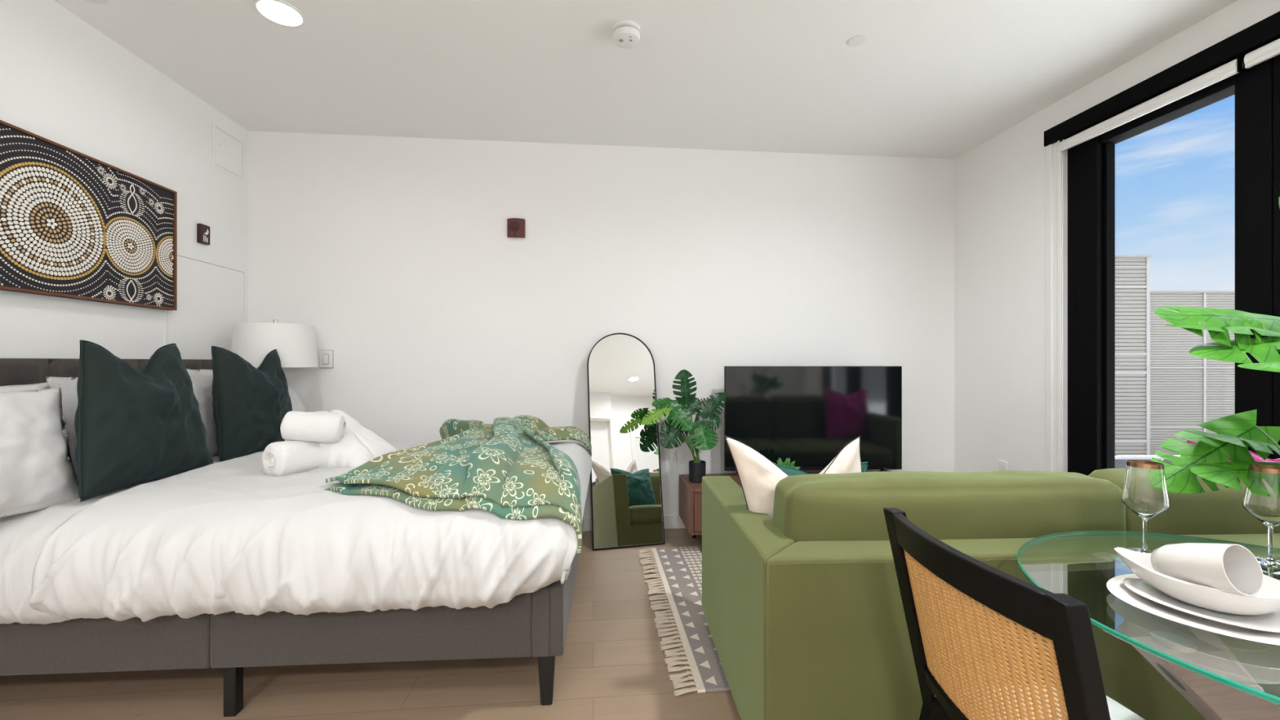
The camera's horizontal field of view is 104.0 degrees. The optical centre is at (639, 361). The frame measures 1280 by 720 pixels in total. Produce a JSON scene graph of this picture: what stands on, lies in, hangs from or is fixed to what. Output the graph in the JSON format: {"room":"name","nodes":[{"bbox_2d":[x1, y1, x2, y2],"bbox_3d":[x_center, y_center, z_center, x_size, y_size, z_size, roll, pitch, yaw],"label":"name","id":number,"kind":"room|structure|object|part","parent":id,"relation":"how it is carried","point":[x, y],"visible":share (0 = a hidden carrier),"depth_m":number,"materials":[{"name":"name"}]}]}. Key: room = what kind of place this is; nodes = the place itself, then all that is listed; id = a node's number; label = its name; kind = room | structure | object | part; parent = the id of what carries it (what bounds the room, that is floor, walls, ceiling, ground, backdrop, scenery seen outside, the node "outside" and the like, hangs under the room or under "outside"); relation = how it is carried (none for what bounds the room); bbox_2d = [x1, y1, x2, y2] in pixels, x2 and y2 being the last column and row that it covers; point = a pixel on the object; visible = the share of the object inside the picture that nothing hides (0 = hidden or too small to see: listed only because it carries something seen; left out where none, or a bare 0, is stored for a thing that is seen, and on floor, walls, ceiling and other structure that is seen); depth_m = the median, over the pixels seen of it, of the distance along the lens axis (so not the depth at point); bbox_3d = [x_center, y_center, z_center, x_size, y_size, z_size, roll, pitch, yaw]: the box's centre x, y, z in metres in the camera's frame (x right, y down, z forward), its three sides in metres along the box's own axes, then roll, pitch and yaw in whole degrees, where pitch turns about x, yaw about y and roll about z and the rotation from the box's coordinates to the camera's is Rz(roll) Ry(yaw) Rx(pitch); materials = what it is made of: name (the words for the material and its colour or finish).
{"room":"studio apartment","nodes":[
{"label":"studio apartment","id":0,"kind":"room"},
{"bbox_2d":[0,0,248,359],"bbox_3d":[-2.560,-0.182,0.203,0.200,2.905,6.680,0,0,-5],"label":"wall","id":1,"kind":"structure","parent":0,"point":[64,82],"depth_m":2.50,"materials":[{"name":"white paint"}]},
{"bbox_2d":[0,120,177,310],"bbox_3d":[-2.618,-0.637,2.172,0.042,0.683,1.412,0,0,-5],"label":"painting","id":2,"kind":"object","parent":1,"relation":"attached to","point":[74,224],"visible":1,"depth_m":2.35,"materials":[{"name":"paint"}]},
{"bbox_2d":[196,223,209,244],"bbox_3d":[-2.719,-0.795,3.115,0.030,0.118,0.074,0,0,-5],"label":"fire alarm strobe","id":3,"kind":"object","parent":1,"relation":"attached to","point":[202,230],"visible":1,"depth_m":3.10,"materials":[{"name":"red plastic"}]},
{"bbox_2d":[164,251,246,359],"bbox_3d":[-2.734,-0.153,3.177,0.006,0.987,0.675,0,0,-5],"label":"access panel","id":4,"kind":"object","parent":1,"relation":"attached to","point":[211,295],"visible":0.63,"depth_m":3.13,"materials":[{"name":"white paint"}]},
{"bbox_2d":[212,121,244,182],"bbox_3d":[-2.750,-1.397,3.346,0.006,0.285,0.295,0,0,-5],"label":"access panel","id":5,"kind":"object","parent":1,"relation":"attached to","point":[228,149],"visible":1,"depth_m":3.34,"materials":[{"name":"white paint"}]},
{"bbox_2d":[0,528,741,719],"bbox_3d":[0.193,1.370,0.460,5.730,0.200,7.080,0,0,-5],"label":"floor","id":6,"kind":"structure","parent":0,"point":[612,665],"depth_m":1.97,"materials":[{"name":"brown wood"}]},
{"bbox_2d":[0,358,583,716],"bbox_3d":[-1.475,0.627,2.470,2.308,1.285,1.500,0,0,-3],"label":"bed","id":7,"kind":"object","parent":6,"relation":"on","point":[535,623],"visible":0.18,"depth_m":1.77,"materials":[{"name":"grey fabric"}]},
{"bbox_3d":[-2.003,0.948,1.742,0.990,0.252,0.050,0,0,-3],"label":"rail","id":8,"kind":"part","parent":7,"relation":"part of","materials":[{"name":"grey fabric"}]},
{"bbox_3d":[-2.583,0.527,2.403,0.088,1.085,1.500,0,0,-3],"label":"headboard","id":9,"kind":"part","parent":7,"relation":"part of","materials":[{"name":"grey fabric"}]},
{"bbox_3d":[-1.471,1.170,1.810,0.042,0.200,0.042,0,0,-3],"label":"support leg","id":10,"kind":"part","parent":7,"relation":"part of","materials":[{"name":"black wood"}]},
{"bbox_3d":[-0.952,0.948,1.806,1.113,0.252,0.050,0,0,-3],"label":"rail","id":11,"kind":"part","parent":7,"relation":"part of","materials":[{"name":"grey fabric"}]},
{"bbox_3d":[-0.348,1.172,1.867,0.063,0.196,0.063,0,0,-3],"label":"leg","id":12,"kind":"part","parent":7,"relation":"part of","materials":[{"name":"black wood"}]},
{"bbox_3d":[-0.348,0.948,2.539,0.050,0.252,1.440,0,0,-3],"label":"foot rail","id":13,"kind":"part","parent":7,"relation":"part of","materials":[{"name":"grey fabric"}]},
{"bbox_3d":[-1.456,0.707,2.472,2.130,0.274,1.340,0,0,-3],"label":"mattress","id":14,"kind":"object","parent":7,"relation":"on","visible":0},
{"bbox_2d":[0,449,264,624],"bbox_3d":[-2.247,0.691,2.387,0.564,0.384,1.579,0,0,-3],"label":"sheet","id":15,"kind":"object","parent":14,"relation":"on","point":[23,536],"visible":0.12,"depth_m":1.66,"materials":[{"name":"white fabric"}]},
{"bbox_2d":[0,382,50,392],"bbox_3d":[-2.341,0.308,1.724,0.240,0.456,0.607,0,0,7],"label":"pillow","id":16,"kind":"object","parent":15,"relation":"on","point":[41,385],"visible":0.02,"depth_m":1.93,"materials":[{"name":"white fabric"}]},
{"bbox_2d":[0,387,79,517],"bbox_3d":[-2.215,0.317,1.614,0.222,0.437,0.622,0,0,6],"label":"pillow","id":17,"kind":"object","parent":15,"relation":"on","point":[37,472],"visible":0.98,"depth_m":1.76,"materials":[{"name":"white fabric"}]},
{"bbox_2d":[45,376,78,481],"bbox_3d":[-2.332,0.296,2.337,0.207,0.477,0.702,0,0,-7],"label":"pillow","id":18,"kind":"object","parent":15,"relation":"on","point":[68,385],"visible":0.02,"depth_m":2.02,"materials":[{"name":"white fabric"}]},
{"bbox_2d":[74,339,213,502],"bbox_3d":[-2.130,0.210,2.124,0.273,0.598,0.613,0,0,2],"label":"velvet cushion","id":19,"kind":"object","parent":15,"relation":"on","point":[132,427],"visible":0.97,"depth_m":2.02,"materials":[{"name":"green fabric"}]},
{"bbox_2d":[186,368,218,456],"bbox_3d":[-2.354,0.281,2.828,0.222,0.509,0.628,0,0,4],"label":"pillow","id":20,"kind":"object","parent":15,"relation":"on","point":[202,380],"visible":0.21,"depth_m":2.65,"materials":[{"name":"white fabric"}]},
{"bbox_2d":[211,346,292,462],"bbox_3d":[-2.183,0.212,2.805,0.255,0.592,0.626,0,0,-7],"label":"velvet cushion","id":21,"kind":"object","parent":15,"relation":"on","point":[251,404],"visible":0.9,"depth_m":2.68,"materials":[{"name":"green fabric"}]},
{"bbox_2d":[28,442,592,622],"bbox_3d":[-1.136,0.670,2.454,1.748,0.393,1.654,0,0,-3],"label":"duvet","id":22,"kind":"object","parent":14,"relation":"on","point":[228,535],"visible":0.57,"depth_m":1.69,"materials":[{"name":"white fabric"}]},
{"bbox_2d":[261,440,323,475],"bbox_3d":[-1.547,0.420,2.245,0.157,0.147,0.222,0,0,21],"label":"bath towel","id":23,"kind":"object","parent":22,"relation":"on","point":[283,458],"visible":0.89,"depth_m":2.17,"materials":[{"name":"white fabric"}]},
{"bbox_2d":[284,409,396,468],"bbox_3d":[-1.438,0.366,2.435,0.446,0.259,0.344,0,0,5],"label":"bath towel","id":24,"kind":"object","parent":22,"relation":"on","point":[359,445],"visible":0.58,"depth_m":2.34,"materials":[{"name":"white fabric"}]},
{"bbox_2d":[280,411,346,442],"bbox_3d":[-1.489,0.294,2.285,0.248,0.145,0.138,0,0,-18],"label":"bath towel","id":25,"kind":"object","parent":24,"relation":"on","point":[295,425],"visible":1,"depth_m":2.24,"materials":[{"name":"white fabric"}]},
{"bbox_2d":[324,415,591,554],"bbox_3d":[-0.757,0.504,2.469,1.017,0.368,1.460,0,0,-3],"label":"throw blanket","id":26,"kind":"object","parent":22,"relation":"on","point":[506,468],"visible":1,"depth_m":1.96,"materials":[{"name":"green fabric"}]},
{"bbox_2d":[586,333,665,550],"bbox_3d":[-0.112,0.527,3.584,0.505,1.487,0.345,0,0,-14],"label":"floor mirror","id":27,"kind":"object","parent":6,"relation":"on","point":[626,486],"visible":1,"depth_m":3.56,"materials":[{"name":"black mirror"}]},
{"bbox_2d":[638,546,730,696],"bbox_3d":[1.169,1.260,2.741,2.251,0.019,1.490,0,0,-6],"label":"rug","id":28,"kind":"object","parent":6,"relation":"on","point":[679,571],"visible":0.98,"depth_m":2.46,"materials":[{"name":"grey fabric"}]},
{"bbox_2d":[702,467,1279,719],"bbox_3d":[1.507,0.811,1.977,2.370,0.891,1.040,0,0,-3],"label":"sofa","id":29,"kind":"object","parent":28,"relation":"on","point":[802,608],"visible":0.57,"depth_m":1.50,"materials":[{"name":"green fabric"}]},
{"bbox_3d":[0.394,0.876,1.922,0.140,0.648,1.024,0,0,-3],"label":"arm","id":30,"kind":"part","parent":29,"relation":"part of","materials":[{"name":"green fabric"}]},
{"bbox_2d":[724,435,862,519],"bbox_3d":[0.632,0.533,1.896,0.634,0.533,0.233,0,0,6],"label":"throw pillow","id":31,"kind":"object","parent":29,"relation":"on","point":[758,476],"visible":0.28,"depth_m":1.82,"materials":[{"name":"beige fabric"}]},
{"bbox_2d":[774,462,867,475],"bbox_3d":[0.688,0.618,2.060,0.456,0.433,0.188,0,0,1],"label":"throw pillow","id":32,"kind":"object","parent":29,"relation":"on","point":[790,471],"visible":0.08,"depth_m":2.01,"materials":[{"name":"teal fabric"}]},
{"bbox_2d":[772,470,1125,542],"bbox_3d":[1.020,0.616,1.679,1.131,0.487,0.242,0,0,-3],"label":"cushion","id":33,"kind":"object","parent":29,"relation":"on","point":[999,504],"depth_m":1.57,"materials":[{"name":"green fabric"}]},
{"bbox_3d":[1.530,0.876,1.529,2.360,0.648,0.140,0,0,-3],"label":"frame","id":34,"kind":"part","parent":29,"relation":"part of","materials":[{"name":"green fabric"}]},
{"bbox_2d":[1088,467,1279,534],"bbox_3d":[2.070,0.613,1.731,1.007,0.495,0.242,0,0,-3],"label":"cushion","id":35,"kind":"object","parent":29,"relation":"on","point":[1221,512],"depth_m":1.60,"materials":[{"name":"green fabric"}]},
{"bbox_2d":[1186,440,1279,462],"bbox_3d":[2.368,0.563,1.907,0.551,0.550,0.206,0,0,15],"label":"throw pillow","id":36,"kind":"object","parent":29,"relation":"on","point":[1257,458],"visible":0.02,"depth_m":1.88,"materials":[{"name":"fabric"}]},
{"bbox_2d":[679,470,889,551],"bbox_3d":[1.113,1.048,3.523,1.620,0.445,0.452,0,0,-5],"label":"media console","id":37,"kind":"object","parent":6,"relation":"on","point":[690,493],"visible":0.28,"depth_m":3.32,"materials":[{"name":"brown wood"}]},
{"bbox_2d":[641,369,725,483],"bbox_3d":[0.314,0.438,3.400,0.380,0.773,0.578,0,0,31],"label":"monstera","id":38,"kind":"object","parent":37,"relation":"on","point":[704,420],"visible":0.99,"depth_m":3.40,"materials":[{"name":"plant"}]},
{"bbox_3d":[0.292,0.505,3.402,0.245,0.400,0.125,0,0,-5],"label":"stem","id":39,"kind":"part","parent":38,"relation":"part of","materials":[{"name":"green plant"}]},
{"bbox_3d":[0.330,0.571,3.422,0.111,0.266,0.015,0,0,-29],"label":"stem","id":40,"kind":"part","parent":38,"relation":"part of","materials":[{"name":"green plant"}]},
{"bbox_2d":[688,460,706,483],"bbox_3d":[0.396,0.756,3.452,0.118,0.138,0.118,0,0,-5],"label":"pot","id":41,"kind":"object","parent":37,"relation":"on","point":[697,468],"depth_m":3.40,"materials":[{"name":"black ceramic"}]},
{"bbox_3d":[0.609,0.976,3.274,0.519,0.250,0.018,0,0,-5],"label":"door","id":42,"kind":"part","parent":37,"relation":"part of","materials":[{"name":"brown wood"}]},
{"bbox_3d":[0.419,1.198,3.313,0.042,0.145,0.042,0,0,-5],"label":"leg","id":43,"kind":"part","parent":37,"relation":"part of","materials":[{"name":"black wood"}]},
{"bbox_2d":[773,457,800,469],"bbox_3d":[0.987,0.739,3.392,0.183,0.173,0.163,0,0,-35],"label":"succulent","id":44,"kind":"object","parent":37,"relation":"on","point":[787,463],"visible":0.37,"depth_m":3.39,"materials":[{"name":"green plant"}]},
{"bbox_2d":[724,365,902,473],"bbox_3d":[1.260,0.427,3.623,1.302,0.795,0.222,0,0,-2],"label":"television","id":45,"kind":"object","parent":37,"relation":"on","point":[805,415],"visible":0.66,"depth_m":3.62,"materials":[{"name":"black plastic"}]},
{"bbox_2d":[883,507,1145,719],"bbox_3d":[0.877,0.820,1.030,0.546,0.900,0.514,0,0,-3],"label":"dining chair","id":46,"kind":"object","parent":6,"relation":"on","point":[949,691],"visible":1,"depth_m":0.94,"materials":[{"name":"beige wicker"}]},
{"bbox_3d":[0.689,0.820,1.256,0.142,0.900,0.042,0,0,-3],"label":"post","id":47,"kind":"part","parent":46,"relation":"part of","materials":[{"name":"black wood"}]},
{"bbox_3d":[0.942,0.848,1.034,0.415,0.045,0.472,0,0,-3],"label":"seat","id":48,"kind":"part","parent":46,"relation":"part of","materials":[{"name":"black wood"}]},
{"bbox_3d":[0.715,0.775,1.021,0.059,0.040,0.436,0,0,-3],"label":"rail","id":49,"kind":"part","parent":46,"relation":"part of","materials":[{"name":"black wood"}]},
{"bbox_3d":[0.639,0.410,1.016,0.068,0.076,0.436,0,0,-3],"label":"rail","id":50,"kind":"part","parent":46,"relation":"part of","materials":[{"name":"black wood"}]},
{"bbox_3d":[0.678,0.601,1.018,0.098,0.315,0.431,0,0,-3],"label":"cane panel","id":51,"kind":"part","parent":46,"relation":"part of","materials":[{"name":"wicker"}]},
{"bbox_2d":[934,684,1145,719],"bbox_3d":[0.945,0.806,1.034,0.410,0.038,0.456,0,0,-3],"label":"seat cushion","id":52,"kind":"object","parent":46,"relation":"on","point":[1117,711],"depth_m":1.14,"materials":[{"name":"white fabric"}]},
{"bbox_3d":[0.717,0.820,0.784,0.142,0.900,0.042,0,0,-3],"label":"post","id":53,"kind":"part","parent":46,"relation":"part of","materials":[{"name":"black wood"}]},
{"bbox_2d":[1017,530,1279,719],"bbox_3d":[1.419,0.895,1.040,1.014,0.750,1.014,0,0,-5],"label":"dining table","id":54,"kind":"object","parent":6,"relation":"on","point":[1197,663],"visible":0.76,"depth_m":0.95,"materials":[{"name":"clear glass"}]},
{"bbox_2d":[1120,459,1169,553],"bbox_3d":[1.367,0.395,1.354,0.094,0.248,0.094,0,0,-5],"label":"wine glass","id":55,"kind":"object","parent":54,"relation":"on","point":[1144,492],"visible":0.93,"depth_m":1.33,"materials":[{"name":"clear glass"}]},
{"bbox_3d":[1.381,0.906,1.017,0.062,0.728,0.828,0,0,-11],"label":"leg","id":56,"kind":"part","parent":54,"relation":"part of","materials":[{"name":"grey wood"}]},
{"bbox_2d":[1106,573,1279,645],"bbox_3d":[1.167,0.507,1.028,0.304,0.023,0.304,0,0,-5],"label":"plate","id":57,"kind":"object","parent":54,"relation":"on","point":[1116,585],"visible":0.47,"depth_m":0.98,"materials":[{"name":"white ceramic"}]},
{"bbox_2d":[1123,574,1279,632],"bbox_3d":[1.171,0.496,1.033,0.248,0.024,0.248,0,0,-5],"label":"plate","id":58,"kind":"object","parent":57,"relation":"on","point":[1269,622],"visible":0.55,"depth_m":0.98,"materials":[{"name":"white ceramic"}]},
{"bbox_2d":[1114,546,1279,615],"bbox_3d":[1.180,0.457,1.044,0.216,0.069,0.225,0,0,-5],"label":"bowl","id":59,"kind":"object","parent":58,"relation":"on","point":[1268,601],"visible":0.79,"depth_m":0.99,"materials":[{"name":"white ceramic"}]},
{"bbox_2d":[1150,542,1263,596],"bbox_3d":[1.129,0.406,1.008,0.092,0.113,0.153,0,0,-11],"label":"rolled napkin","id":60,"kind":"object","parent":59,"relation":"in","point":[1233,568],"visible":0.9,"depth_m":0.98,"materials":[{"name":"white fabric"}]},
{"bbox_3d":[1.403,0.906,0.997,0.897,0.728,0.062,0,0,-5],"label":"leg","id":61,"kind":"part","parent":54,"relation":"part of","materials":[{"name":"grey wood"}]},
{"bbox_2d":[1151,196,1279,497],"bbox_3d":[1.696,0.011,1.274,0.506,1.016,0.516,0,0,-5],"label":"plant","id":62,"kind":"object","parent":54,"relation":"on","point":[1208,460],"visible":0.96,"depth_m":1.39,"materials":[{"name":"green plant"}]},
{"bbox_3d":[1.651,0.301,1.263,0.008,0.241,0.372,0,0,33],"label":"stem","id":63,"kind":"part","parent":62,"relation":"part of","materials":[{"name":"green plant"}]},
{"bbox_2d":[1241,464,1279,568],"bbox_3d":[1.629,0.395,1.292,0.094,0.248,0.094,0,0,-5],"label":"wine glass","id":64,"kind":"object","parent":54,"relation":"on","point":[1264,477],"visible":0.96,"depth_m":1.28,"materials":[{"name":"clear glass"}]},
{"bbox_3d":[-2.488,0.970,3.358,0.460,0.600,0.370,0,0,-5],"label":"table","id":65,"kind":"object","parent":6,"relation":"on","visible":0},
{"bbox_2d":[231,319,318,412],"bbox_3d":[-2.413,0.195,3.310,0.476,0.950,0.476,0,0,-5],"label":"table lamp","id":66,"kind":"object","parent":65,"relation":"on","point":[295,344],"visible":0.43,"depth_m":3.15,"materials":[{"name":"fabric"}]},
{"bbox_3d":[-2.413,-0.105,3.310,0.476,0.280,0.476,0,0,-5],"label":"lamp shade","id":67,"kind":"part","parent":66,"relation":"part of","materials":[{"name":"white fabric"}]},
{"bbox_2d":[248,130,954,517],"bbox_3d":[-0.127,-0.182,3.885,5.730,2.905,0.200,0,0,-5],"label":"wall","id":68,"kind":"structure","parent":0,"point":[402,263],"depth_m":3.75,"materials":[{"name":"white paint"}]},
{"bbox_2d":[319,350,333,368],"bbox_3d":[-2.247,-0.021,3.578,0.094,0.131,0.018,0,0,-5],"label":"light switch","id":69,"kind":"object","parent":68,"relation":"attached to","point":[326,357],"visible":1,"depth_m":3.57,"materials":[{"name":"white plastic"}]},
{"bbox_2d":[506,217,524,237],"bbox_3d":[-0.916,-0.990,3.690,0.128,0.136,0.045,0,0,-5],"label":"speaker","id":70,"kind":"object","parent":68,"relation":"attached to","point":[515,226],"visible":1,"depth_m":3.68},
{"bbox_2d":[509,221,519,231],"bbox_3d":[-0.920,-0.998,3.671,0.072,0.072,0.006,0,0,-5],"label":"grille","id":71,"kind":"object","parent":70,"relation":"attached to","point":[513,225],"depth_m":3.67,"materials":[{"name":"red plastic"}]},
{"bbox_2d":[582,514,685,531],"bbox_3d":[-0.117,1.218,3.779,5.330,0.105,0.014,0,0,-5],"label":"baseboard","id":72,"kind":"structure","parent":68,"relation":"attached to","point":[673,521],"depth_m":3.80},
{"bbox_2d":[53,0,1237,159],"bbox_3d":[0.193,-1.735,0.460,5.730,0.200,7.080,0,0,-5],"label":"ceiling","id":73,"kind":"structure","parent":0,"point":[942,79],"depth_m":2.76,"materials":[{"name":"white paint"}]},
{"bbox_2d":[84,0,109,4],"bbox_3d":[-2.450,-1.633,2.202,0.161,0.008,0.161,0,0,-5],"label":"sprinkler cover","id":74,"kind":"object","parent":73,"relation":"attached to","point":[97,2],"visible":1,"depth_m":2.26,"materials":[{"name":"white plastic"}]},
{"bbox_2d":[253,0,305,26],"bbox_3d":[-1.681,-1.631,2.336,0.196,0.009,0.196,0,0,-5],"label":"recessed light","id":75,"kind":"object","parent":73,"relation":"in","point":[281,12],"visible":1,"depth_m":2.33,"materials":[{"name":"white plastic"}]},
{"bbox_2d":[613,20,639,48],"bbox_3d":[-0.066,-1.604,2.459,0.134,0.064,0.134,0,0,-5],"label":"smoke detector","id":76,"kind":"object","parent":73,"relation":"attached to","point":[626,33],"visible":1,"depth_m":2.42,"materials":[{"name":"white plastic"}]},
{"bbox_2d":[618,35,632,42],"bbox_3d":[-0.070,-1.572,2.436,0.066,0.001,0.048,0,0,-5],"label":"vent","id":77,"kind":"object","parent":76,"relation":"attached to","point":[621,38],"depth_m":2.44,"materials":[{"name":"grey plastic"}]},
{"bbox_2d":[848,35,866,46],"bbox_3d":[1.103,-1.633,2.543,0.089,0.008,0.089,0,0,-5],"label":"sprinkler cover","id":78,"kind":"object","parent":73,"relation":"attached to","point":[855,41],"visible":1,"depth_m":2.54,"materials":[{"name":"white plastic"}]},
{"bbox_2d":[954,0,1279,472],"bbox_3d":[2.946,-0.182,0.717,0.200,2.905,6.680,0,0,-5],"label":"wall","id":79,"kind":"structure","parent":0,"point":[1000,183],"depth_m":3.49,"materials":[{"name":"white paint"}]},
{"bbox_2d":[998,460,1007,470],"bbox_3d":[2.576,0.762,3.552,0.010,0.115,0.072,0,0,-5],"label":"power outlet","id":80,"kind":"object","parent":79,"relation":"attached to","point":[1002,465],"visible":0.52,"depth_m":3.55,"materials":[{"name":"white plastic"}]},
{"bbox_2d":[1045,139,1067,471],"bbox_3d":[2.658,-0.114,3.151,0.122,2.528,0.110,0,0,-5],"label":"curtain","id":81,"kind":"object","parent":79,"relation":"attached to","point":[1056,162],"depth_m":3.13,"materials":[{"name":"white fabric"}]},
{"bbox_2d":[1044,11,1279,146],"bbox_3d":[2.795,-1.427,1.640,0.130,0.097,3.147,0,0,-5],"label":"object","id":82,"kind":"structure","parent":79,"relation":"attached to","point":[1267,30],"depth_m":2.48,"materials":[{"name":"black metal"}]},
{"bbox_2d":[1067,56,1273,475],"bbox_3d":[2.736,-0.114,2.633,0.122,2.528,0.935,0,0,-5],"label":"window","id":83,"kind":"structure","parent":79,"relation":"in","point":[1091,162],"depth_m":2.89,"materials":[{"name":"black metal"}]},
{"bbox_2d":[1058,54,1243,151],"bbox_3d":[2.651,-1.339,2.670,0.042,0.081,0.863,0,0,-5],"label":"roller blind","id":84,"kind":"object","parent":83,"relation":"attached to","point":[1233,67],"visible":1,"depth_m":2.55,"materials":[{"name":"white fabric"}]},
{"bbox_2d":[1244,38,1279,68],"bbox_3d":[2.746,-1.339,1.660,0.042,0.081,1.123,0,0,-5],"label":"roller blind","id":85,"kind":"object","parent":83,"relation":"attached to","point":[1271,50],"visible":1,"depth_m":2.16,"materials":[{"name":"white fabric"}]},
{"bbox_2d":[1273,54,1279,459],"bbox_3d":[2.831,-0.114,1.618,0.122,2.528,1.095,0,0,-5],"label":"window","id":86,"kind":"structure","parent":79,"relation":"in","point":[1276,59],"depth_m":2.15,"materials":[{"name":"black metal"}]},
{"label":"outside","id":87,"kind":"structure","parent":0,"visible":0},
{"bbox_3d":[58.645,5.670,35.604,116.600,0.400,180.000,0,0,-5],"label":"ground","id":88,"kind":"structure","parent":87,"visible":0},
{"bbox_2d":[1115,455,1179,468],"bbox_3d":[15.500,4.031,14.030,13.000,2.878,0.340,0,0,0],"label":"roof railing","id":89,"kind":"object","parent":88,"relation":"on","point":[1120,460],"visible":0.09,"depth_m":14.00,"materials":[{"name":"grey metal"}]},
{"bbox_3d":[17.530,2.766,13.900,8.939,0.348,0.080,0,0,0],"label":"handrail","id":90,"kind":"part","parent":89,"relation":"part of","materials":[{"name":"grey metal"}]},
{"bbox_2d":[1115,255,1235,456],"bbox_3d":[31.333,0.107,29.300,26.667,10.727,9.400,0,0,0],"label":"office building","id":91,"kind":"structure","parent":88,"relation":"on","point":[1162,389],"depth_m":25.00,"materials":[{"name":"grey metal"}]},
{"bbox_3d":[21.517,-4.723,24.755,7.033,0.060,0.090,0,0,0],"label":"band trim","id":92,"kind":"part","parent":91,"relation":"part of","materials":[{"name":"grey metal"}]},
{"bbox_3d":[21.517,3.917,24.755,7.033,0.140,0.090,0,0,0],"label":"band trim","id":93,"kind":"part","parent":91,"relation":"part of","materials":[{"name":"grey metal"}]},
{"bbox_3d":[21.517,0.517,24.755,7.033,0.140,0.090,0,0,0],"label":"band trim","id":94,"kind":"part","parent":91,"relation":"part of","materials":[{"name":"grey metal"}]},
{"bbox_3d":[21.517,-0.403,24.755,7.033,0.100,0.090,0,0,0],"label":"band trim","id":95,"kind":"part","parent":91,"relation":"part of","materials":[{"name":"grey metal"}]},
{"bbox_3d":[21.517,-3.727,24.755,7.033,0.120,0.090,0,0,0],"label":"band trim","id":96,"kind":"part","parent":91,"relation":"part of","materials":[{"name":"grey metal"}]},
{"bbox_3d":[25.117,0.152,24.860,0.167,10.637,0.320,0,0,0],"label":"corner trim","id":97,"kind":"part","parent":91,"relation":"part of","materials":[{"name":"grey metal"}]},
{"bbox_3d":[34.933,3.243,25.000,19.467,0.080,0.080,0,0,0],"label":"band trim","id":98,"kind":"part","parent":91,"relation":"part of","materials":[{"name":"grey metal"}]},
{"bbox_3d":[34.933,0.277,25.000,19.467,0.080,0.080,0,0,0],"label":"band trim","id":99,"kind":"part","parent":91,"relation":"part of","materials":[{"name":"grey metal"}]},
{"bbox_3d":[28.200,1.002,24.997,0.120,8.937,0.085,0,0,0],"label":"joint trim","id":100,"kind":"part","parent":91,"relation":"part of","materials":[{"name":"grey metal"}]}
]}

